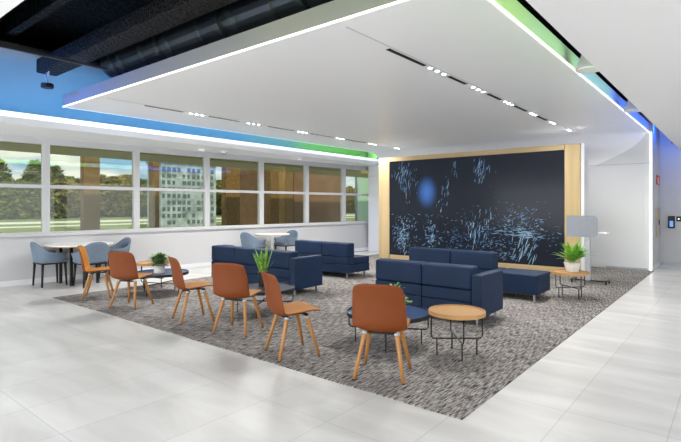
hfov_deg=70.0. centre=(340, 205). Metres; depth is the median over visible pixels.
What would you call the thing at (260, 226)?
trim
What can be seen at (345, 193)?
window
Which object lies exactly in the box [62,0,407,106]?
led strip light
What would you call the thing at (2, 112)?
led strip light
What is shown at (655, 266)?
baseboard
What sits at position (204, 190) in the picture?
window
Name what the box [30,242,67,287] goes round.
tub chair
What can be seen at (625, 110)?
diffuser
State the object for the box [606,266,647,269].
baseboard
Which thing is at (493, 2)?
trim
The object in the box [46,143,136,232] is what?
window
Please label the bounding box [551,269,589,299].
coffee table
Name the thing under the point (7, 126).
ceiling
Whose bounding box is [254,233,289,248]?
cafe table
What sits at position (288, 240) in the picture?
tub chair
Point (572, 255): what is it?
potted plant
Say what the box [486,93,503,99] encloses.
ceiling vent
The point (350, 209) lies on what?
tree
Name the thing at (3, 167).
tree
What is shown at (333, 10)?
trim
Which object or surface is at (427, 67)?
recessed light
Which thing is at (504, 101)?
recessed light
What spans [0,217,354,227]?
ground
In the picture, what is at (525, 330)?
carpet
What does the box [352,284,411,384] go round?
dining chair
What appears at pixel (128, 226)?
ground
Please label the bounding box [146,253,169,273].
potted plant
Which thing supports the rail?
attached to the ceiling beam
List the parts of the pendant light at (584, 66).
lamp shade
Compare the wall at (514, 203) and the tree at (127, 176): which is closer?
the wall at (514, 203)
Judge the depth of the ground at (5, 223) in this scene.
52.89 m
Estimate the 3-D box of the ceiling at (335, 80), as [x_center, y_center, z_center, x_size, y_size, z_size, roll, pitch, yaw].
[1.189,-1.380,9.556,7.170,0.940,9.595,0,0,39]
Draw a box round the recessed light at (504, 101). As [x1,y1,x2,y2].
[502,100,514,105]
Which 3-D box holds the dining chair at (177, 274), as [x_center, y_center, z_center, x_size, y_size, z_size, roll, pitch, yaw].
[-1.897,1.033,6.168,0.532,0.814,0.464,0,0,-33]
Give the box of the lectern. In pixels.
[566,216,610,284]
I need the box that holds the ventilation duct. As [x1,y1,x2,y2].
[100,0,332,77]
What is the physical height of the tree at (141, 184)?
5.967 m
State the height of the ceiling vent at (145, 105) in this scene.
0.008 m
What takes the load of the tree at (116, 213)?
on the ground at (128, 226)
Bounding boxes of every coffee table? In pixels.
[136,261,168,287]
[138,268,188,296]
[237,282,294,318]
[347,304,429,352]
[429,304,485,360]
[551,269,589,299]
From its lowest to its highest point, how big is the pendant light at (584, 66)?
1.155 m
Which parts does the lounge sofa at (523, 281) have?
backrest, backrest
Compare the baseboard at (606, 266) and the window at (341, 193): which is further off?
the window at (341, 193)
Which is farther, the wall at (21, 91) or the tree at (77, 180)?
the tree at (77, 180)
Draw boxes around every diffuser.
[576,66,598,73]
[624,109,639,112]
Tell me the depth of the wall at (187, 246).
10.94 m
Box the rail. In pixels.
[0,44,107,69]
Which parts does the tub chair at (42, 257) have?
leg, leg, seat frame, leg, leg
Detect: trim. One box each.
[0,40,100,65]
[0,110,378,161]
[0,115,378,162]
[0,141,367,177]
[0,222,367,237]
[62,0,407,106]
[63,0,396,105]
[64,107,366,151]
[108,98,401,148]
[347,27,579,133]
[488,0,649,132]
[650,132,651,270]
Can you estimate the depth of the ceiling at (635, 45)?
4.02 m
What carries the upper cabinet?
attached to the wall at (656, 132)
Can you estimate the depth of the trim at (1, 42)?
7.23 m
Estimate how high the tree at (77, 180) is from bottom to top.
6.014 m
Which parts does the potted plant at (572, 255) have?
pot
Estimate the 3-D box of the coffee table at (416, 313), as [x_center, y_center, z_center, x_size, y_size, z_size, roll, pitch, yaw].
[0.501,1.272,5.118,0.872,0.340,0.872,0,0,9]
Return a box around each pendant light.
[575,55,598,73]
[624,100,639,112]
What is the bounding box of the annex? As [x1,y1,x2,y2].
[240,168,339,224]
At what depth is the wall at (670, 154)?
11.81 m
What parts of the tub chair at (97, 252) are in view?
leg, leg, seat frame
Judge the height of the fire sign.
0.220 m
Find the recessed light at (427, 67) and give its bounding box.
[424,66,448,75]
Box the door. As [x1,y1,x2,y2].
[590,164,643,267]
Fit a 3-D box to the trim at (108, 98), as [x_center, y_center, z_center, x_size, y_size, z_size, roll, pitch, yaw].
[-0.852,-1.648,10.768,0.005,0.003,8.600,0,0,39]
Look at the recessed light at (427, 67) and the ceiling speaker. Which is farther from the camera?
the ceiling speaker
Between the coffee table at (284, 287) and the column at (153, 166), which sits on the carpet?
the coffee table at (284, 287)
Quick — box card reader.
[668,216,674,227]
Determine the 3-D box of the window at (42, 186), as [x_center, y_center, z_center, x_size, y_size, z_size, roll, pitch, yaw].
[-6.169,-0.342,8.648,0.120,1.707,1.638,0,0,44]
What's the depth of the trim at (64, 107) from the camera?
10.08 m
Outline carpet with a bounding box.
[52,254,653,419]
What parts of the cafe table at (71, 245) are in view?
leg, leg, foot plate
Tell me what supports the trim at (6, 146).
attached to the wall at (187, 246)
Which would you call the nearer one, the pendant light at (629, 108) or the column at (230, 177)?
the pendant light at (629, 108)
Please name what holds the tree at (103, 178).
on the ground at (128, 226)
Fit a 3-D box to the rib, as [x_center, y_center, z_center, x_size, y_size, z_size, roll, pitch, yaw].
[-0.837,-2.575,3.796,10.100,0.249,0.120,0,0,39]
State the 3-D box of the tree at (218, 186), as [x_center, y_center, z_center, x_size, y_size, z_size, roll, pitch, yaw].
[-23.931,-1.458,87.833,8.105,6.737,7.925,0,0,6]
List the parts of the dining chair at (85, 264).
leg, leg, leg, leg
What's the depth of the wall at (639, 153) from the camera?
11.15 m
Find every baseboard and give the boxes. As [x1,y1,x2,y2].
[0,247,367,286]
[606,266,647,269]
[653,261,659,269]
[660,261,680,265]
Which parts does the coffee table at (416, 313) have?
leg, wire frame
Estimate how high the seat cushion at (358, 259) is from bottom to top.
0.133 m
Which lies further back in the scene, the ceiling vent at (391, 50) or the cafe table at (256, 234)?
the cafe table at (256, 234)
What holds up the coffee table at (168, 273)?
on the carpet
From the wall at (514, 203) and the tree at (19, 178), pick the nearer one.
the wall at (514, 203)
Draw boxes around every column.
[80,156,99,229]
[149,162,158,227]
[222,167,239,225]
[266,170,292,223]
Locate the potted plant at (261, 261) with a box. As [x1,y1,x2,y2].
[253,247,272,285]
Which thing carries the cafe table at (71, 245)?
on the floor
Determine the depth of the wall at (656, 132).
11.35 m
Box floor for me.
[0,251,680,441]
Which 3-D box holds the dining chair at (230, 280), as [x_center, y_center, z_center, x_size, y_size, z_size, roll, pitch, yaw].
[-1.185,1.033,5.600,0.464,0.814,0.532,0,0,18]
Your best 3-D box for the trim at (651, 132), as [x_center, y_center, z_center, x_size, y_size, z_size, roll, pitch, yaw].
[6.931,-0.099,10.853,0.025,3.078,0.019,0,0,39]
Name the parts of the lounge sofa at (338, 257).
backrest, backrest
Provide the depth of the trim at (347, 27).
5.89 m
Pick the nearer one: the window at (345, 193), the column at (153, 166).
the column at (153, 166)
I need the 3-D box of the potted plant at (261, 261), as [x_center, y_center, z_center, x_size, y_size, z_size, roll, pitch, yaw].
[-1.059,0.830,6.714,0.298,0.544,0.322,0,0,-6]
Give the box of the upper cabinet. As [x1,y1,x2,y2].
[656,208,659,236]
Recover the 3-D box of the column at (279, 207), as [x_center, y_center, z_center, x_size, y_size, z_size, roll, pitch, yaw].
[-2.326,0.100,18.688,0.350,3.100,1.300,0,0,39]
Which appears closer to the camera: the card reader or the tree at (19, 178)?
the card reader
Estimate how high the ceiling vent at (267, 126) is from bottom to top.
0.008 m
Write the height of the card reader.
0.300 m
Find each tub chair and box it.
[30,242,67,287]
[71,242,109,287]
[99,237,130,278]
[240,232,265,248]
[274,230,297,249]
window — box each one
[0,139,45,234]
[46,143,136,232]
[137,150,206,229]
[207,156,261,226]
[262,161,306,224]
[307,164,343,223]
[344,168,367,221]
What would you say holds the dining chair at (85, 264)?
on the carpet
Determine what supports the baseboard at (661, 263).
attached to the wall at (670, 154)
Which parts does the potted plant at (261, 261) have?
pot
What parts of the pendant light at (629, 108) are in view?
lamp shade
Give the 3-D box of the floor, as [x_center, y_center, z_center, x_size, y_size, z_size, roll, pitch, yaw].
[0.587,1.500,6.171,14.900,0.100,18.300,0,0,39]
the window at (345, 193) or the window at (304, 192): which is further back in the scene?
the window at (345, 193)
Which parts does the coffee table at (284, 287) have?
wire frame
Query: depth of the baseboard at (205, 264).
9.43 m
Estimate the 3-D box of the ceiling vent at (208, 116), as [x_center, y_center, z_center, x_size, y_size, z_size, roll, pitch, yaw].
[-2.185,-1.646,9.211,0.072,0.008,0.700,0,0,39]
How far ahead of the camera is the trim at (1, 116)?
9.52 m
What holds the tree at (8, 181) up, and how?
on the ground at (128, 226)
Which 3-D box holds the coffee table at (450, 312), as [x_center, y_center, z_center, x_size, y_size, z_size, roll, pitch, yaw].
[1.128,1.224,4.715,0.540,0.435,0.540,0,0,-1]
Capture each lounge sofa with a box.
[211,245,321,295]
[295,240,368,277]
[376,258,502,324]
[409,247,549,300]
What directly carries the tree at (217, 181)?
on the ground at (128, 226)
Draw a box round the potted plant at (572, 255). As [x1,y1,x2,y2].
[550,239,595,272]
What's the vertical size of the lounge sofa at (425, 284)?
0.702 m
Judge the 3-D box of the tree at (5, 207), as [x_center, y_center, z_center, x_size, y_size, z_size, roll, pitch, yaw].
[-43.660,-2.230,59.753,9.109,8.020,8.647,0,0,-13]
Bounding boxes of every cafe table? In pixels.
[43,241,112,285]
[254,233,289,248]
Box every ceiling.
[0,0,627,99]
[0,0,680,149]
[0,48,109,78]
[0,118,378,166]
[64,0,648,167]
[605,129,646,132]
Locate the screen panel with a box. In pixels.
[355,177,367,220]
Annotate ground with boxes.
[0,212,367,251]
[0,215,354,224]
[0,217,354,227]
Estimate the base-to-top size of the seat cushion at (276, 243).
0.065 m
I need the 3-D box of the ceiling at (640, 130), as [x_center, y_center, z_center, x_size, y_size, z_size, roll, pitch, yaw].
[3.755,-1.649,12.665,7.205,0.001,0.620,0,0,35]
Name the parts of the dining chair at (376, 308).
leg, leg, under frame, leg, leg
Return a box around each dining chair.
[77,245,113,299]
[108,251,153,309]
[168,256,214,324]
[212,263,263,336]
[261,270,320,361]
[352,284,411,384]
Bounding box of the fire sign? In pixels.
[656,175,659,184]
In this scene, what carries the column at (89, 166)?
on the ground
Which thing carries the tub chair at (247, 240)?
on the floor
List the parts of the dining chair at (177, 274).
leg, leg, under frame, leg, leg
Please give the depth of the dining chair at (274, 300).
4.64 m
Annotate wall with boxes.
[0,57,365,155]
[0,134,367,281]
[368,115,652,270]
[379,143,587,272]
[625,100,680,262]
[653,124,659,265]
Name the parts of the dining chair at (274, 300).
leg, leg, under frame, leg, leg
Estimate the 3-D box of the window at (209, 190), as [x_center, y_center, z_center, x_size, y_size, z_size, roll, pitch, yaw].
[-2.671,-0.342,12.290,0.120,1.707,1.618,0,0,44]
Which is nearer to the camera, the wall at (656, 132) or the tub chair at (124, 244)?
the tub chair at (124, 244)
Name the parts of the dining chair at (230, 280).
leg, leg, under frame, leg, leg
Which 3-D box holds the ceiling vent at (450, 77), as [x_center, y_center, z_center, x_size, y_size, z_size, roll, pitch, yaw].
[1.540,-1.646,6.373,0.072,0.008,0.500,0,0,39]
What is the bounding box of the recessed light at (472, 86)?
[468,85,487,92]
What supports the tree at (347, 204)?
on the ground at (128, 226)
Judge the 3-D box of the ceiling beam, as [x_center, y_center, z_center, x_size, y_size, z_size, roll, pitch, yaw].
[-0.206,-2.178,4.055,11.450,0.215,0.300,0,0,39]
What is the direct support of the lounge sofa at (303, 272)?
on the carpet
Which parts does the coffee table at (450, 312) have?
leg, wire frame, wire frame, leg, leg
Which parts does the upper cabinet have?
door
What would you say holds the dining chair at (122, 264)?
on the carpet
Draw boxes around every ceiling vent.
[145,105,183,111]
[208,116,240,121]
[267,126,294,130]
[386,48,427,66]
[447,76,468,84]
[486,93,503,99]
[513,105,527,111]
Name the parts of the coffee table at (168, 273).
wire frame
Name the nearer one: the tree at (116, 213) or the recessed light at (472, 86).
the recessed light at (472, 86)
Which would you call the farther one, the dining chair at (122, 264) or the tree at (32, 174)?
the tree at (32, 174)
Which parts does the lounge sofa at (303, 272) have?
corner backrest, backrest, backrest, backrest, arm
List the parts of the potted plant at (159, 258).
pot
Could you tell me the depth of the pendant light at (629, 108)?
7.82 m
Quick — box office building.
[146,161,215,227]
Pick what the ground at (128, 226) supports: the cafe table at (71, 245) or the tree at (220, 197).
the tree at (220, 197)
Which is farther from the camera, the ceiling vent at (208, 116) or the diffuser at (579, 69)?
the ceiling vent at (208, 116)
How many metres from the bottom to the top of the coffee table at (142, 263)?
0.435 m
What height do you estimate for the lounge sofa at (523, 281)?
0.702 m
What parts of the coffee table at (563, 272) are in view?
wire frame, wire frame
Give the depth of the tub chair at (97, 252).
8.69 m
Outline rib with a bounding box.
[5,0,72,36]
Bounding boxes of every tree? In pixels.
[0,158,30,215]
[0,173,29,219]
[0,179,33,218]
[1,159,75,218]
[16,178,40,216]
[31,165,66,216]
[34,179,79,217]
[57,178,101,217]
[71,174,127,216]
[100,176,145,216]
[116,179,146,216]
[117,174,144,215]
[129,184,146,213]
[216,180,221,213]
[216,180,221,214]
[216,189,221,213]
[346,187,354,212]
[346,191,351,207]
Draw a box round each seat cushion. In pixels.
[274,242,287,245]
[354,255,368,263]
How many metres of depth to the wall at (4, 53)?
7.64 m
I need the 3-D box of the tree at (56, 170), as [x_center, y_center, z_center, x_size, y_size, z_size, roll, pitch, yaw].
[-43.072,-2.223,73.598,9.093,8.005,8.632,0,0,-33]
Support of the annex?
on the ground
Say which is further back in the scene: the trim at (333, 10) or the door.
the door
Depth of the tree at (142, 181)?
75.23 m
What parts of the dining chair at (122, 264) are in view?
leg, leg, under frame, leg, leg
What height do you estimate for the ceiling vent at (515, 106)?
0.008 m
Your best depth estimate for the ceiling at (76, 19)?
7.16 m
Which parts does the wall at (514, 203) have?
panel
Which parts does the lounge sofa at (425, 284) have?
backrest, backrest, arm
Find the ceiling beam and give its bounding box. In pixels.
[36,0,238,75]
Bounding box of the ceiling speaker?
[40,71,53,88]
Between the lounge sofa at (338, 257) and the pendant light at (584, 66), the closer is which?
the pendant light at (584, 66)

